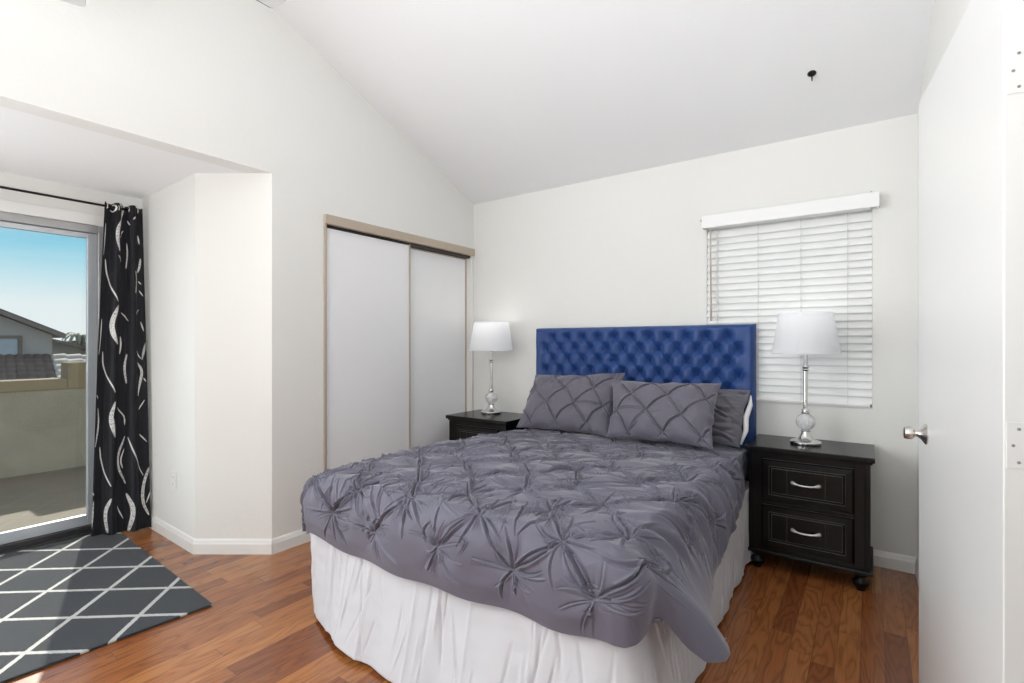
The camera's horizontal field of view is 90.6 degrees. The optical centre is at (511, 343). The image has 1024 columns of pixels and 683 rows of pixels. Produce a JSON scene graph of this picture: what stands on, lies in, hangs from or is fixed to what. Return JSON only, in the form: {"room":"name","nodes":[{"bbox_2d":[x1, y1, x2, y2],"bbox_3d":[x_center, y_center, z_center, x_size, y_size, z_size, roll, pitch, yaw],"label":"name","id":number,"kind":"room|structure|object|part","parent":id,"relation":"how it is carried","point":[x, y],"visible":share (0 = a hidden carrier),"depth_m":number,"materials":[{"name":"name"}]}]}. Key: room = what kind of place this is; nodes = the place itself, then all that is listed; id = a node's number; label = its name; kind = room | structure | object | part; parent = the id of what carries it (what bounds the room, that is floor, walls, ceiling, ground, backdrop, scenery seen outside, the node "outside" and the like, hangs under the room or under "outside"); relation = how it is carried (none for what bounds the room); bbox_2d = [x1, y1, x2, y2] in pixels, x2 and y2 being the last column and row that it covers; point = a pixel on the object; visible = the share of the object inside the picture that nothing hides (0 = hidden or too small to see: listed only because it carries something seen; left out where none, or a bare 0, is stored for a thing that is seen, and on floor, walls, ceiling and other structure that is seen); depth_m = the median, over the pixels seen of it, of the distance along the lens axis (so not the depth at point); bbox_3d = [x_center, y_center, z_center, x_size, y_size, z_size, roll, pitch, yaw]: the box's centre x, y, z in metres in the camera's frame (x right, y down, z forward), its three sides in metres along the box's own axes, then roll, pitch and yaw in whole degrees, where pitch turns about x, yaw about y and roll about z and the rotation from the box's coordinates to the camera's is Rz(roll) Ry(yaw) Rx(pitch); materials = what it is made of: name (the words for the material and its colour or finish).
{"room":"bedroom","nodes":[
{"label":"bedroom","id":0,"kind":"room"},
{"bbox_2d":[0,361,85,478],"bbox_3d":[-5.243,0.816,4.319,0.238,1.248,9.000,0,0,35],"label":"wall","id":1,"kind":"structure","parent":0,"point":[43,420],"depth_m":5.01,"materials":[{"name":"grey paint"}]},
{"bbox_2d":[0,466,85,532],"bbox_3d":[-4.253,1.355,3.619,2.675,0.170,9.000,0,0,35],"label":"floor","id":2,"kind":"structure","parent":0,"point":[43,497],"depth_m":4.16,"materials":[{"name":"concrete"}]},
{"bbox_2d":[0,171,141,226],"bbox_3d":[-3.479,0.115,2.268,0.140,2.210,3.086,0,0,35],"label":"wall","id":3,"kind":"structure","parent":0,"point":[11,180],"depth_m":3.12,"materials":[{"name":"paint"}]},
{"bbox_2d":[0,211,102,554],"bbox_3d":[-3.344,0.228,2.440,0.142,1.985,2.225,0,0,35],"label":"door","id":4,"kind":"structure","parent":3,"relation":"in","point":[15,540],"depth_m":3.27,"materials":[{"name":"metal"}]},
{"bbox_2d":[0,199,103,226],"bbox_3d":[-3.301,-0.794,2.387,0.014,0.066,2.287,0,0,35],"label":"trim","id":5,"kind":"structure","parent":3,"relation":"attached to","point":[5,205],"depth_m":3.08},
{"bbox_2d":[0,186,141,214],"bbox_3d":[-3.219,-0.862,2.388,0.146,0.080,2.484,0,0,35],"label":"curtain rod","id":6,"kind":"object","parent":3,"relation":"attached to","point":[1,187],"visible":0.89,"depth_m":3.04,"materials":[{"name":"black metal"}]},
{"bbox_2d":[92,201,150,536],"bbox_3d":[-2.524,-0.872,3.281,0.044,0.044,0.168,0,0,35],"label":"curtain","id":7,"kind":"object","parent":6,"relation":"hanging from","point":[121,472],"visible":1,"depth_m":3.26,"materials":[{"name":"black fabric"}]},
{"bbox_2d":[0,106,243,198],"bbox_3d":[-2.974,-1.015,2.010,1.262,0.050,3.250,0,0,35],"label":"ceiling","id":8,"kind":"structure","parent":0,"point":[33,146],"depth_m":2.74,"materials":[{"name":"paint"}]},
{"bbox_2d":[142,174,194,537],"bbox_3d":[-2.201,0.105,3.301,1.000,2.230,0.130,0,0,37],"label":"wall","id":9,"kind":"structure","parent":0,"point":[168,213],"depth_m":3.15,"materials":[{"name":"paint"}]},
{"bbox_2d":[149,514,194,553],"bbox_3d":[-2.191,1.177,3.206,0.882,0.086,0.013,0,0,37],"label":"baseboard","id":10,"kind":"structure","parent":9,"relation":"attached to","point":[168,531],"depth_m":3.12,"materials":[{"name":"white wood"}]},
{"bbox_2d":[171,471,176,489],"bbox_3d":[-2.089,0.845,3.130,0.070,0.114,0.010,0,0,37],"label":"wall outlet","id":11,"kind":"object","parent":9,"relation":"attached to","point":[173,473],"visible":1,"depth_m":3.12,"materials":[{"name":"plastic"}]},
{"bbox_2d":[195,173,271,538],"bbox_3d":[-1.601,0.105,2.970,0.366,2.230,0.317,0,0,35],"label":"wall","id":12,"kind":"structure","parent":0,"point":[233,211],"depth_m":2.95,"materials":[{"name":"paint"}]},
{"bbox_2d":[193,539,271,554],"bbox_3d":[-1.619,1.177,2.939,0.458,0.086,0.013,0,0,0],"label":"baseboard","id":13,"kind":"structure","parent":12,"relation":"attached to","point":[200,546],"depth_m":2.93,"materials":[{"name":"white wood"}]},
{"bbox_2d":[0,0,473,538],"bbox_3d":[-1.866,-0.787,2.382,0.120,4.014,5.135,0,0,35],"label":"wall","id":14,"kind":"structure","parent":0,"point":[232,84],"depth_m":2.94,"materials":[{"name":"paint"}]},
{"bbox_2d":[272,529,310,553],"bbox_3d":[-1.294,1.177,3.075,0.013,0.086,0.336,0,0,35],"label":"baseboard","id":15,"kind":"structure","parent":14,"relation":"attached to","point":[281,543],"depth_m":3.02,"materials":[{"name":"white wood"}]},
{"bbox_2d":[324,223,326,470],"bbox_3d":[-1.233,0.229,3.258,0.122,1.983,0.016,0,0,35],"label":"trim","id":16,"kind":"structure","parent":14,"relation":"attached to","point":[325,225],"depth_m":3.22,"materials":[{"name":"beige wood"}]},
{"bbox_2d":[327,226,410,468],"bbox_3d":[-0.994,0.224,3.553,0.028,1.962,0.739,0,0,35],"label":"closet door","id":17,"kind":"structure","parent":14,"relation":"in","point":[369,278],"depth_m":3.52,"materials":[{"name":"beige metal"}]},
{"bbox_2d":[327,225,469,258],"bbox_3d":[-0.821,-0.762,3.862,0.098,0.035,1.447,0,0,35],"label":"trim","id":18,"kind":"structure","parent":14,"relation":"attached to","point":[415,246],"depth_m":3.89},
{"bbox_2d":[324,214,474,255],"bbox_3d":[-0.766,-0.793,3.825,0.034,0.060,1.483,0,0,35],"label":"trim","id":19,"kind":"structure","parent":14,"relation":"attached to","point":[331,220],"depth_m":3.67,"materials":[{"name":"beige wood"}]},
{"bbox_2d":[411,248,465,447],"bbox_3d":[-0.630,0.232,4.144,0.028,1.946,0.761,0,0,35],"label":"closet door","id":20,"kind":"structure","parent":14,"relation":"in","point":[438,281],"depth_m":4.14,"materials":[{"name":"beige metal"}]},
{"bbox_2d":[6,527,918,682],"bbox_3d":[-0.783,1.280,1.629,4.960,0.120,5.155,0,0,35],"label":"floor","id":21,"kind":"structure","parent":0,"point":[786,620],"depth_m":2.15,"materials":[{"name":"brown wood"}]},
{"bbox_2d":[0,532,212,682],"bbox_3d":[-2.646,1.214,2.017,1.535,0.011,2.100,0,0,39],"label":"rug","id":22,"kind":"object","parent":21,"relation":"on","point":[64,600],"visible":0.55,"depth_m":2.40,"materials":[{"name":"grey fabric"}]},
{"bbox_2d":[446,409,527,439],"bbox_3d":[-0.162,0.887,3.929,0.583,0.666,0.435,0,0,35],"label":"nightstand","id":23,"kind":"object","parent":21,"relation":"on","point":[463,425],"visible":0.09,"depth_m":3.81,"materials":[{"name":"black paint"}]},
{"bbox_3d":[-0.265,0.731,3.782,0.411,0.222,0.024,0,0,35],"label":"drawer","id":24,"kind":"part","parent":23,"relation":"part of","materials":[{"name":"black paint"}]},
{"bbox_3d":[-0.156,0.586,3.937,0.563,0.012,0.399,0,0,35],"label":"moulding","id":25,"kind":"part","parent":23,"relation":"part of","materials":[{"name":"black paint"}]},
{"bbox_2d":[469,322,513,414],"bbox_3d":[-0.164,0.193,4.029,0.354,0.722,0.354,0,0,24],"label":"table lamp","id":26,"kind":"object","parent":23,"relation":"on","point":[486,336],"visible":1,"depth_m":3.91,"materials":[{"name":"white fabric"}]},
{"bbox_3d":[-0.164,0.254,4.029,0.024,0.210,0.024,0,0,24],"label":"stem","id":27,"kind":"part","parent":26,"relation":"part of","materials":[{"name":"silver metal"}]},
{"bbox_3d":[-0.164,-0.056,4.029,0.354,0.226,0.354,0,0,24],"label":"lamp shade","id":28,"kind":"part","parent":26,"relation":"part of","materials":[{"name":"white fabric"}]},
{"bbox_2d":[536,324,755,490],"bbox_3d":[0.292,0.582,2.713,1.515,1.276,2.028,0,0,35],"label":"headboard","id":29,"kind":"object","parent":21,"relation":"on","point":[725,355],"visible":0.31,"depth_m":3.40,"materials":[{"name":"blue fabric"}]},
{"bbox_2d":[300,428,746,662],"bbox_3d":[0.314,0.705,2.509,1.737,0.365,1.957,0,0,35],"label":"duvet","id":30,"kind":"object","parent":29,"relation":"on","point":[606,539],"visible":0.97,"depth_m":1.78,"materials":[{"name":"fabric"}]},
{"bbox_2d":[517,373,624,436],"bbox_3d":[0.388,0.393,3.489,0.715,0.392,0.316,0,0,35],"label":"pillow","id":31,"kind":"object","parent":30,"relation":"on","point":[569,403],"visible":0.94,"depth_m":3.39,"materials":[{"name":"fabric"}]},
{"bbox_2d":[607,379,720,448],"bbox_3d":[0.860,0.398,3.003,0.687,0.337,0.272,0,0,35],"label":"pillow","id":32,"kind":"object","parent":30,"relation":"on","point":[683,413],"visible":1,"depth_m":2.90,"materials":[{"name":"fabric"}]},
{"bbox_2d":[649,382,752,447],"bbox_3d":[1.104,0.422,3.087,0.639,0.336,0.209,0,0,35],"label":"pillow","id":33,"kind":"object","parent":30,"relation":"on","point":[730,404],"visible":0.28,"depth_m":2.93,"materials":[{"name":"grey fabric"}]},
{"bbox_2d":[310,488,752,682],"bbox_3d":[0.279,1.002,2.570,1.650,0.414,2.081,0,0,35],"label":"bed skirt","id":34,"kind":"object","parent":29,"relation":"hanging from","point":[408,631],"visible":0.41,"depth_m":1.76,"materials":[{"name":"white fabric"}]},
{"bbox_3d":[0.285,0.735,2.673,1.420,0.180,1.955,0,0,35],"label":"mattress","id":35,"kind":"part","parent":29,"relation":"part of","materials":[{"name":"blue fabric"}]},
{"bbox_2d":[744,434,874,590],"bbox_3d":[1.625,0.887,2.772,0.583,0.666,0.435,0,0,35],"label":"nightstand","id":36,"kind":"object","parent":21,"relation":"on","point":[811,505],"visible":1,"depth_m":2.61,"materials":[{"name":"black paint"}]},
{"bbox_3d":[1.509,0.728,2.607,0.139,0.019,0.032,0,0,35],"label":"handle","id":37,"kind":"part","parent":36,"relation":"part of","materials":[{"name":"silver metal"}]},
{"bbox_3d":[1.509,0.973,2.607,0.139,0.019,0.032,0,0,35],"label":"handle","id":38,"kind":"part","parent":36,"relation":"part of","materials":[{"name":"silver metal"}]},
{"bbox_2d":[772,311,841,446],"bbox_3d":[1.618,0.193,2.794,0.334,0.722,0.334,0,0,24],"label":"table lamp","id":39,"kind":"object","parent":36,"relation":"on","point":[805,334],"visible":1,"depth_m":2.69,"materials":[{"name":"white fabric"}]},
{"bbox_3d":[1.618,0.254,2.794,0.022,0.210,0.022,0,0,24],"label":"stem","id":40,"kind":"part","parent":39,"relation":"part of","materials":[{"name":"silver metal"}]},
{"bbox_3d":[1.618,-0.056,2.794,0.334,0.226,0.334,0,0,24],"label":"lamp shade","id":41,"kind":"part","parent":39,"relation":"part of","materials":[{"name":"white fabric"}]},
{"bbox_3d":[1.522,0.731,2.625,0.411,0.222,0.024,0,0,35],"label":"drawer","id":42,"kind":"part","parent":36,"relation":"part of","materials":[{"name":"black paint"}]},
{"bbox_3d":[1.522,0.977,2.625,0.411,0.223,0.024,0,0,35],"label":"drawer","id":43,"kind":"part","parent":36,"relation":"part of","materials":[{"name":"black paint"}]},
{"bbox_3d":[1.631,0.586,2.780,0.563,0.012,0.399,0,0,35],"label":"moulding","id":44,"kind":"part","parent":36,"relation":"part of","materials":[{"name":"black paint"}]},
{"bbox_3d":[1.631,1.122,2.779,0.571,0.020,0.405,0,0,35],"label":"moulding","id":45,"kind":"part","parent":36,"relation":"part of","materials":[{"name":"black paint"}]},
{"bbox_2d":[273,0,933,203],"bbox_3d":[-0.305,-1.963,1.291,3.789,1.502,5.155,0,0,35],"label":"ceiling","id":46,"kind":"structure","parent":0,"point":[504,98],"depth_m":2.88,"materials":[{"name":"paint"}]},
{"bbox_2d":[60,0,285,7],"bbox_3d":[-1.261,-1.852,1.414,1.374,1.224,1.309,0,0,35],"label":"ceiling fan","id":47,"kind":"object","parent":46,"relation":"hanging from","point":[82,3],"visible":1,"depth_m":1.94,"materials":[{"name":"white"}]},
{"bbox_2d":[807,70,815,80],"bbox_3d":[1.540,-1.373,2.604,0.040,0.042,0.041,0,0,35],"label":"ceiling hook","id":48,"kind":"object","parent":46,"relation":"attached to","point":[811,73],"visible":1,"depth_m":2.60,"materials":[{"name":"black metal"}]},
{"bbox_3d":[1.539,-1.385,2.603,0.040,0.019,0.038,0,0,35],"label":"plate","id":49,"kind":"part","parent":48,"relation":"part of","materials":[{"name":"black metal"}]},
{"bbox_2d":[474,113,917,557],"bbox_3d":[0.961,-0.150,3.607,3.323,2.740,0.130,0,0,35],"label":"wall","id":50,"kind":"structure","parent":0,"point":[629,249],"depth_m":3.35,"materials":[{"name":"paint"}]},
{"bbox_2d":[466,256,472,411],"bbox_3d":[-0.392,0.229,4.455,0.114,1.983,0.016,0,0,35],"label":"trim","id":51,"kind":"structure","parent":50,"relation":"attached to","point":[469,262],"depth_m":4.43,"materials":[{"name":"paint"}]},
{"bbox_2d":[711,207,871,408],"bbox_3d":[1.662,-0.209,3.100,0.880,1.142,0.119,0,0,35],"label":"window","id":52,"kind":"structure","parent":50,"relation":"in","point":[870,210],"depth_m":3.03,"materials":[{"name":"white"}]},
{"bbox_2d":[700,191,879,406],"bbox_3d":[1.616,-0.240,3.040,0.951,1.185,0.096,0,0,35],"label":"window blind","id":53,"kind":"object","parent":52,"relation":"attached to","point":[756,274],"visible":0.88,"depth_m":2.99,"materials":[{"name":"white plastic"}]},
{"bbox_3d":[1.302,-0.441,3.228,0.016,0.588,0.016,0,0,35],"label":"pull cord","id":54,"kind":"part","parent":53,"relation":"part of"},
{"bbox_3d":[1.307,-0.491,3.226,0.016,0.488,0.016,0,0,35],"label":"pull cord","id":55,"kind":"part","parent":53,"relation":"part of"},
{"bbox_3d":[1.622,-0.758,3.042,0.864,0.033,0.060,0,0,35],"label":"head rail","id":56,"kind":"part","parent":53,"relation":"part of","materials":[{"name":"white plastic"}]},
{"bbox_3d":[1.634,0.344,3.058,0.858,0.016,0.046,0,0,35],"label":"rail","id":57,"kind":"part","parent":53,"relation":"part of","materials":[{"name":"white plastic"}]},
{"bbox_3d":[1.889,-0.198,2.854,0.008,1.085,0.009,0,0,35],"label":"ladder cord","id":58,"kind":"part","parent":53,"relation":"part of","materials":[{"name":"white fabric"}]},
{"bbox_3d":[1.651,0.357,3.083,0.876,0.010,0.078,0,0,35],"label":"sill","id":59,"kind":"part","parent":52,"relation":"part of","materials":[{"name":"white wood"}]},
{"bbox_2d":[873,549,916,573],"bbox_3d":[0.912,1.177,3.554,3.023,0.086,0.013,0,0,35],"label":"baseboard","id":60,"kind":"structure","parent":50,"relation":"attached to","point":[899,562],"depth_m":2.73,"materials":[{"name":"white wood"}]},
{"bbox_2d":[918,0,970,559],"bbox_3d":[0.779,-0.737,0.512,0.130,3.914,5.141,0,0,34],"label":"wall","id":61,"kind":"structure","parent":0,"point":[947,15],"depth_m":2.10,"materials":[{"name":"paint"}]},
{"bbox_2d":[915,558,918,586],"bbox_3d":[1.580,1.177,1.844,0.013,0.086,2.036,0,0,34],"label":"baseboard","id":62,"kind":"structure","parent":61,"relation":"attached to","point":[917,560],"depth_m":2.61,"materials":[{"name":"white wood"}]},
{"bbox_2d":[903,0,1023,682],"bbox_3d":[1.160,0.208,1.322,0.142,2.000,0.802,0,0,30],"label":"door","id":63,"kind":"structure","parent":61,"relation":"in","point":[970,433],"depth_m":1.15,"materials":[{"name":"paint"}]},
{"bbox_3d":[1.249,0.281,1.595,0.028,0.039,0.039,0,0,29],"label":"knob","id":64,"kind":"part","parent":63,"relation":"part of","materials":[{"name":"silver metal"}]},
{"label":"outside","id":65,"kind":"structure","parent":0,"visible":0},
{"bbox_3d":[-51.438,4.720,54.737,132.800,0.200,210.000,0,0,35],"label":"ground","id":66,"kind":"structure","parent":65,"visible":0},
{"bbox_2d":[0,308,85,379],"bbox_3d":[-12.326,1.379,8.867,10.032,6.482,7.950,0,0,35],"label":"house","id":67,"kind":"structure","parent":66,"relation":"on","point":[25,344],"depth_m":9.39,"materials":[{"name":"paint"}]},
{"bbox_3d":[-9.533,0.070,9.042,0.032,0.340,1.060,0,0,35],"label":"pane","id":68,"kind":"part","parent":67,"relation":"part of","materials":[{"name":"blue glass"}]},
{"bbox_2d":[52,339,85,354],"bbox_3d":[-22.047,1.667,18.159,9.430,5.905,9.000,0,0,35],"label":"house","id":69,"kind":"structure","parent":66,"relation":"on","point":[58,347],"depth_m":18.49,"materials":[{"name":"beige paint"}]},
{"bbox_2d":[61,332,85,345],"bbox_3d":[-23.133,2.002,27.070,1.550,5.243,1.601,0,0,35],"label":"palm tree","id":70,"kind":"object","parent":66,"relation":"on","point":[80,339],"visible":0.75,"depth_m":26.84,"materials":[{"name":"green plant"}]},
{"bbox_2d":[65,340,85,354],"bbox_3d":[-32.926,2.203,38.281,10.430,4.835,9.300,0,0,35],"label":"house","id":71,"kind":"structure","parent":66,"relation":"on","point":[73,341],"depth_m":34.57,"materials":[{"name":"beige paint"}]}
]}

